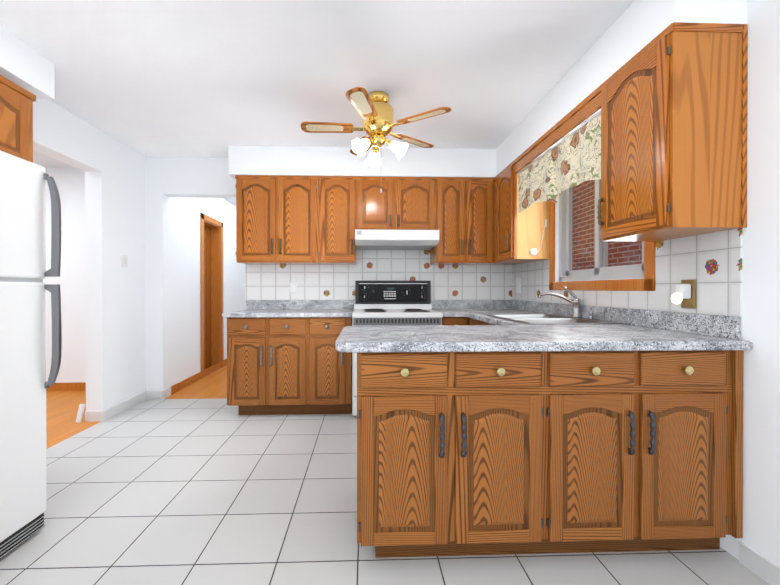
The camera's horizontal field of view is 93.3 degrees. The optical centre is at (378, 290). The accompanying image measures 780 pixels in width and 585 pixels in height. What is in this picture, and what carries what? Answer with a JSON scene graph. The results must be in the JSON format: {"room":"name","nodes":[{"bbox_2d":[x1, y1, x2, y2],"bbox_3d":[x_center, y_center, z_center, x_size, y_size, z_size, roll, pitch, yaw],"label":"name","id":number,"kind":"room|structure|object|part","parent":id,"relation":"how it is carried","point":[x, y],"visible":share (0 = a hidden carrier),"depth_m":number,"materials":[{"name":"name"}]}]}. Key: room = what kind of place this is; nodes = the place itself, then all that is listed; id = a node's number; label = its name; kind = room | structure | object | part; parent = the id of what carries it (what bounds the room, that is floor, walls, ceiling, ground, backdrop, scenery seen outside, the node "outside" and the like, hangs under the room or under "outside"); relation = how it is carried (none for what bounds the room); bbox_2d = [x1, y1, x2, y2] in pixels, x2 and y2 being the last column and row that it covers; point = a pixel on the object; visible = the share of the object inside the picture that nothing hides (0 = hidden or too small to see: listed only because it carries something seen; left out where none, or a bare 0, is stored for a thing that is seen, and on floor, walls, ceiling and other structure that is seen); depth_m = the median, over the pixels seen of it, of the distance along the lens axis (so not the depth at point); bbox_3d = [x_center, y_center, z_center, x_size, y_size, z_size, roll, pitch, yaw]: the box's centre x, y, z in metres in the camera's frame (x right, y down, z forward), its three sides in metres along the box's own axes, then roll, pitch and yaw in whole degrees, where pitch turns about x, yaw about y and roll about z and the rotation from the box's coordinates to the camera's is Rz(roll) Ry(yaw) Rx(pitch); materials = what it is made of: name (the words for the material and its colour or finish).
{"room":"kitchen","nodes":[
{"label":"kitchen","id":0,"kind":"room"},
{"bbox_2d":[0,0,634,204],"bbox_3d":[-2.268,-1.395,2.474,7.725,0.100,8.880,0,0,-2],"label":"ceiling","id":1,"kind":"structure","parent":0,"point":[182,78],"depth_m":2.18,"materials":[{"name":"white paint"}]},
{"bbox_2d":[301,87,450,192],"bbox_3d":[-0.042,-1.006,2.548,0.979,0.676,1.019,0,0,-2],"label":"ceiling fan","id":2,"kind":"object","parent":1,"relation":"hanging from","point":[378,128],"depth_m":2.48,"materials":[{"name":"gold metal"}]},
{"bbox_3d":[-0.042,-1.121,2.548,0.979,0.027,1.019,0,0,-2],"label":"ceiling fan","id":3,"kind":"part","parent":2,"relation":"part of","materials":[{"name":"gold metal"}]},
{"bbox_2d":[0,365,768,584],"bbox_3d":[-2.268,1.160,2.485,7.725,0.100,8.880,0,0,-2],"label":"floor","id":4,"kind":"structure","parent":0,"point":[200,482],"depth_m":1.80,"materials":[{"name":"tile"}]},
{"bbox_2d":[0,151,61,558],"bbox_3d":[-1.856,0.272,1.330,0.790,1.687,0.752,0,0,-2],"label":"fridge","id":5,"kind":"object","parent":4,"relation":"on","point":[24,384],"visible":1,"depth_m":1.60,"materials":[{"name":"white metal"}]},
{"bbox_2d":[75,404,84,422],"bbox_3d":[-2.517,1.036,3.109,0.040,0.146,0.060,0,0,-2],"label":"air vent","id":6,"kind":"object","parent":4,"relation":"in","point":[80,413],"visible":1,"depth_m":3.10,"materials":[{"name":"white metal"}]},
{"bbox_2d":[227,318,317,414],"bbox_3d":[-0.941,0.668,3.485,0.762,0.876,0.603,0,0,-2],"label":"base cabinet","id":7,"kind":"object","parent":4,"relation":"on","point":[272,363],"depth_m":3.19,"materials":[{"name":"brown wood"}]},
{"bbox_2d":[222,310,353,317],"bbox_3d":[-0.792,0.211,3.475,1.104,0.038,0.628,0,0,-2],"label":"countertop","id":8,"kind":"structure","parent":7,"relation":"on","point":[241,313],"depth_m":3.18,"materials":[{"name":"grey stone"}]},
{"bbox_2d":[318,318,351,413],"bbox_3d":[-0.469,0.668,3.501,0.446,0.876,0.603,0,0,-2],"label":"base cabinet","id":9,"kind":"object","parent":4,"relation":"on","point":[334,370],"depth_m":3.20,"materials":[{"name":"brown wood"}]},
{"bbox_2d":[352,281,442,415],"bbox_3d":[0.157,0.494,3.469,0.782,1.185,0.702,0,0,-2],"label":"range","id":10,"kind":"object","parent":4,"relation":"on","point":[392,303],"visible":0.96,"depth_m":3.68,"materials":[{"name":"white metal"}]},
{"bbox_2d":[357,354,525,557],"bbox_3d":[0.315,0.675,1.760,0.820,0.876,0.619,0,0,-2],"label":"base cabinet","id":11,"kind":"object","parent":4,"relation":"on","point":[495,427],"depth_m":1.45,"materials":[{"name":"brown wood"}]},
{"bbox_2d":[442,318,461,325],"bbox_3d":[0.663,0.668,3.539,0.224,0.876,0.603,0,0,-2],"label":"base cabinet","id":12,"kind":"object","parent":4,"relation":"on","point":[445,321],"depth_m":3.24,"materials":[{"name":"brown wood"}]},
{"bbox_2d":[462,314,497,325],"bbox_3d":[1.096,0.671,2.852,0.694,0.876,0.840,0,0,-2],"label":"base cabinet","id":13,"kind":"object","parent":4,"relation":"on","point":[466,320],"depth_m":3.00,"materials":[{"name":"brown wood"}]},
{"bbox_2d":[435,310,537,317],"bbox_3d":[0.985,0.211,3.535,0.864,0.038,0.628,0,0,-2],"label":"countertop","id":14,"kind":"structure","parent":13,"relation":"on","point":[446,313],"depth_m":3.24,"materials":[{"name":"grey stone"}]},
{"bbox_2d":[526,350,743,553],"bbox_3d":[1.028,0.675,1.784,0.877,0.876,0.620,0,0,-2],"label":"base cabinet","id":15,"kind":"object","parent":4,"relation":"on","point":[625,452],"depth_m":1.48,"materials":[{"name":"brown wood"}]},
{"bbox_2d":[334,322,752,353],"bbox_3d":[0.647,0.218,1.792,1.659,0.038,0.715,0,0,-2],"label":"countertop","id":16,"kind":"structure","parent":15,"relation":"on","point":[543,337],"depth_m":1.49,"materials":[{"name":"grey stone"}]},
{"bbox_2d":[470,314,625,325],"bbox_3d":[1.116,0.214,2.673,0.662,0.038,1.105,0,0,-2],"label":"countertop","id":17,"kind":"structure","parent":15,"relation":"on","point":[485,317],"depth_m":2.48,"materials":[{"name":"grey stone"}]},
{"bbox_2d":[490,314,605,325],"bbox_3d":[1.149,0.275,2.542,0.584,0.171,0.774,0,0,-2],"label":"sink","id":18,"kind":"object","parent":17,"relation":"in","point":[529,319],"depth_m":2.52,"materials":[{"name":"silver metal"}]},
{"bbox_2d":[538,286,593,317],"bbox_3d":[1.309,0.080,2.568,0.262,0.220,0.286,0,0,-2],"label":"faucet","id":19,"kind":"object","parent":17,"relation":"on","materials":[{"name":"silver metal"}]},
{"bbox_2d":[0,0,779,566],"bbox_3d":[-2.268,-0.117,2.479,7.725,2.455,8.880,0,0,-2],"label":"wall","id":20,"kind":"structure","parent":0,"point":[130,330],"depth_m":3.17,"materials":[{"name":"white paint"}]},
{"bbox_2d":[0,75,35,162],"bbox_3d":[-2.075,-0.880,1.490,0.419,0.430,1.156,0,0,-2],"label":"upper cabinet","id":21,"kind":"object","parent":20,"relation":"attached to","point":[16,120],"visible":0.77,"depth_m":1.95,"materials":[{"name":"brown wood"}]},
{"bbox_2d":[46,382,85,390],"bbox_3d":[-4.194,1.059,4.024,3.700,0.090,0.012,0,0,-2],"label":"baseboard","id":22,"kind":"structure","parent":20,"relation":"attached to","point":[76,386],"depth_m":4.04,"materials":[{"name":"brown wood"}]},
{"bbox_2d":[100,391,147,420],"bbox_3d":[-2.348,1.064,3.430,0.010,0.085,0.624,0,0,-2],"label":"baseboard","id":23,"kind":"structure","parent":20,"relation":"attached to","point":[114,410],"depth_m":3.37,"materials":[{"name":"white wood"}]},
{"bbox_2d":[122,255,127,267],"bbox_3d":[-2.347,-0.271,3.411,0.008,0.115,0.070,0,0,-2],"label":"switch plate","id":24,"kind":"object","parent":20,"relation":"attached to","point":[125,261],"visible":1,"depth_m":3.41,"materials":[{"name":"white plastic"}]},
{"bbox_2d":[161,359,226,398],"bbox_3d":[-2.238,1.054,5.262,0.012,0.090,3.050,0,0,-2],"label":"baseboard","id":25,"kind":"structure","parent":20,"relation":"attached to","point":[192,379],"depth_m":4.26,"materials":[{"name":"brown wood"}]},
{"bbox_2d":[200,213,223,378],"bbox_3d":[-2.303,0.065,4.940,0.180,2.070,0.700,0,0,-2],"label":"door frame","id":26,"kind":"structure","parent":20,"relation":"attached to","point":[211,300],"depth_m":5.18,"materials":[{"name":"brown wood"}]},
{"bbox_2d":[235,175,282,264],"bbox_3d":[-1.116,-0.672,3.610,0.442,0.816,0.329,0,0,-2],"label":"upper cabinet","id":27,"kind":"object","parent":20,"relation":"attached to","point":[259,198],"depth_m":3.45,"materials":[{"name":"brown wood"}]},
{"bbox_2d":[290,283,296,292],"bbox_3d":[-0.868,-0.030,3.772,0.070,0.100,0.014,0,0,-2],"label":"electrical outlet","id":28,"kind":"object","parent":20,"relation":"attached to","point":[293,287],"visible":1,"depth_m":3.77,"materials":[{"name":"white plastic"}]},
{"bbox_2d":[283,176,326,264],"bbox_3d":[-0.767,-0.672,3.622,0.514,0.816,0.329,0,0,-2],"label":"upper cabinet","id":29,"kind":"object","parent":20,"relation":"attached to","point":[304,197],"depth_m":3.46,"materials":[{"name":"brown wood"}]},
{"bbox_2d":[327,176,362,264],"bbox_3d":[-0.402,-0.672,3.634,0.488,0.816,0.329,0,0,-2],"label":"upper cabinet","id":30,"kind":"object","parent":20,"relation":"attached to","point":[344,193],"depth_m":3.47,"materials":[{"name":"brown wood"}]},
{"bbox_2d":[246,300,509,309],"bbox_3d":[0.027,0.145,3.807,2.762,0.092,0.020,0,0,-2],"label":"backsplash","id":31,"kind":"structure","parent":20,"relation":"attached to","point":[250,304],"depth_m":3.78,"materials":[{"name":"grey stone"}]},
{"bbox_2d":[245,250,512,304],"bbox_3d":[0.023,-0.223,3.813,2.774,0.744,0.007,0,0,-2],"label":"tile backsplash","id":32,"kind":"structure","parent":20,"relation":"attached to","point":[262,282],"depth_m":3.81,"materials":[{"name":"white tile"}]},
{"bbox_2d":[363,176,402,229],"bbox_3d":[-0.006,-0.817,3.647,0.436,0.526,0.329,0,0,-2],"label":"upper cabinet","id":33,"kind":"object","parent":20,"relation":"attached to","point":[384,210],"depth_m":3.49,"materials":[{"name":"brown wood"}]},
{"bbox_2d":[355,229,438,249],"bbox_3d":[0.163,-0.484,3.566,0.762,0.130,0.501,0,0,-2],"label":"range hood","id":34,"kind":"object","parent":33,"relation":"attached to","point":[396,239],"visible":1,"depth_m":3.33,"materials":[{"name":"white metal"}]},
{"bbox_2d":[403,177,438,229],"bbox_3d":[0.313,-0.817,3.658,0.459,0.526,0.329,0,0,-2],"label":"upper cabinet","id":35,"kind":"object","parent":20,"relation":"attached to","point":[420,194],"depth_m":3.50,"materials":[{"name":"brown wood"}]},
{"bbox_2d":[430,177,474,264],"bbox_3d":[0.684,-0.672,3.671,0.404,0.816,0.329,0,0,-2],"label":"upper cabinet","id":36,"kind":"object","parent":20,"relation":"attached to","point":[456,244],"depth_m":3.51,"materials":[{"name":"brown wood"}]},
{"bbox_2d":[475,178,486,264],"bbox_3d":[0.929,-0.672,3.679,0.320,0.816,0.329,0,0,-2],"label":"upper cabinet","id":37,"kind":"object","parent":20,"relation":"attached to","point":[480,183],"depth_m":3.52,"materials":[{"name":"brown wood"}]},
{"bbox_2d":[487,158,548,264],"bbox_3d":[1.239,-0.671,3.305,0.374,0.816,0.481,0,0,-2],"label":"upper cabinet","id":38,"kind":"object","parent":20,"relation":"attached to","point":[511,237],"depth_m":3.08,"materials":[{"name":"brown wood"}]},
{"bbox_2d":[530,219,546,254],"bbox_3d":[1.335,-0.442,3.061,0.145,0.300,0.014,0,0,-2],"label":"timer","id":39,"kind":"object","parent":38,"relation":"attached to","point":[533,251],"visible":1,"depth_m":3.06,"materials":[{"name":"white plastic"}]},
{"bbox_2d":[516,278,520,292],"bbox_3d":[1.398,-0.050,3.664,0.022,0.150,0.080,0,0,-2],"label":"electrical outlet","id":40,"kind":"object","parent":20,"relation":"attached to","point":[518,285],"visible":1,"depth_m":3.64,"materials":[{"name":"white plastic"}]},
{"bbox_2d":[518,110,600,215],"bbox_3d":[1.190,-0.779,2.493,0.042,0.398,1.120,0,0,-2],"label":"valance curtain","id":41,"kind":"object","parent":20,"relation":"attached to","point":[567,161],"visible":0.92,"depth_m":2.33,"materials":[{"name":"fabric"}]},
{"bbox_2d":[549,179,655,290],"bbox_3d":[1.496,-0.537,2.505,0.119,1.075,1.110,0,0,-2],"label":"window","id":42,"kind":"structure","parent":20,"relation":"in","point":[602,275],"depth_m":2.52,"materials":[{"name":"brown wood"}]},
{"bbox_2d":[510,300,740,337],"bbox_3d":[1.437,0.149,2.675,0.020,0.092,2.338,0,0,-2],"label":"backsplash","id":43,"kind":"structure","parent":20,"relation":"attached to","point":[720,326],"depth_m":1.88,"materials":[{"name":"grey stone"}]},
{"bbox_2d":[513,228,742,328],"bbox_3d":[1.447,-0.218,2.674,0.007,0.744,2.340,0,0,-2],"label":"tile backsplash","id":44,"kind":"structure","parent":20,"relation":"attached to","point":[710,264],"depth_m":1.79,"materials":[{"name":"white tile"}]},
{"bbox_2d":[595,22,747,241],"bbox_3d":[1.319,-0.664,1.703,0.322,0.816,0.448,0,0,-2],"label":"upper cabinet","id":45,"kind":"object","parent":20,"relation":"attached to","point":[670,101],"depth_m":1.49,"materials":[{"name":"brown wood"}]},
{"bbox_2d":[671,279,695,308],"bbox_3d":[1.431,0.016,1.742,0.084,0.135,0.075,0,0,-2],"label":"outlet","id":46,"kind":"object","parent":20,"relation":"attached to","point":[684,295],"visible":1,"depth_m":1.72,"materials":[{"name":"gold metal"}]},
{"bbox_2d":[739,541,779,584],"bbox_3d":[1.539,1.079,-0.074,0.010,0.085,3.170,0,0,-2],"label":"baseboard","id":47,"kind":"structure","parent":20,"relation":"attached to","point":[760,566],"depth_m":1.43,"materials":[{"name":"white wood"}]},
{"label":"outside","id":48,"kind":"structure","parent":0,"visible":0},
{"bbox_2d":[572,180,641,269],"bbox_3d":[3.249,-0.900,4.964,0.160,6.000,14.000,0,0,-2],"label":"brick","id":49,"kind":"object","parent":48,"point":[580,230],"depth_m":5.62,"materials":[{"name":"red brick"}]}
]}

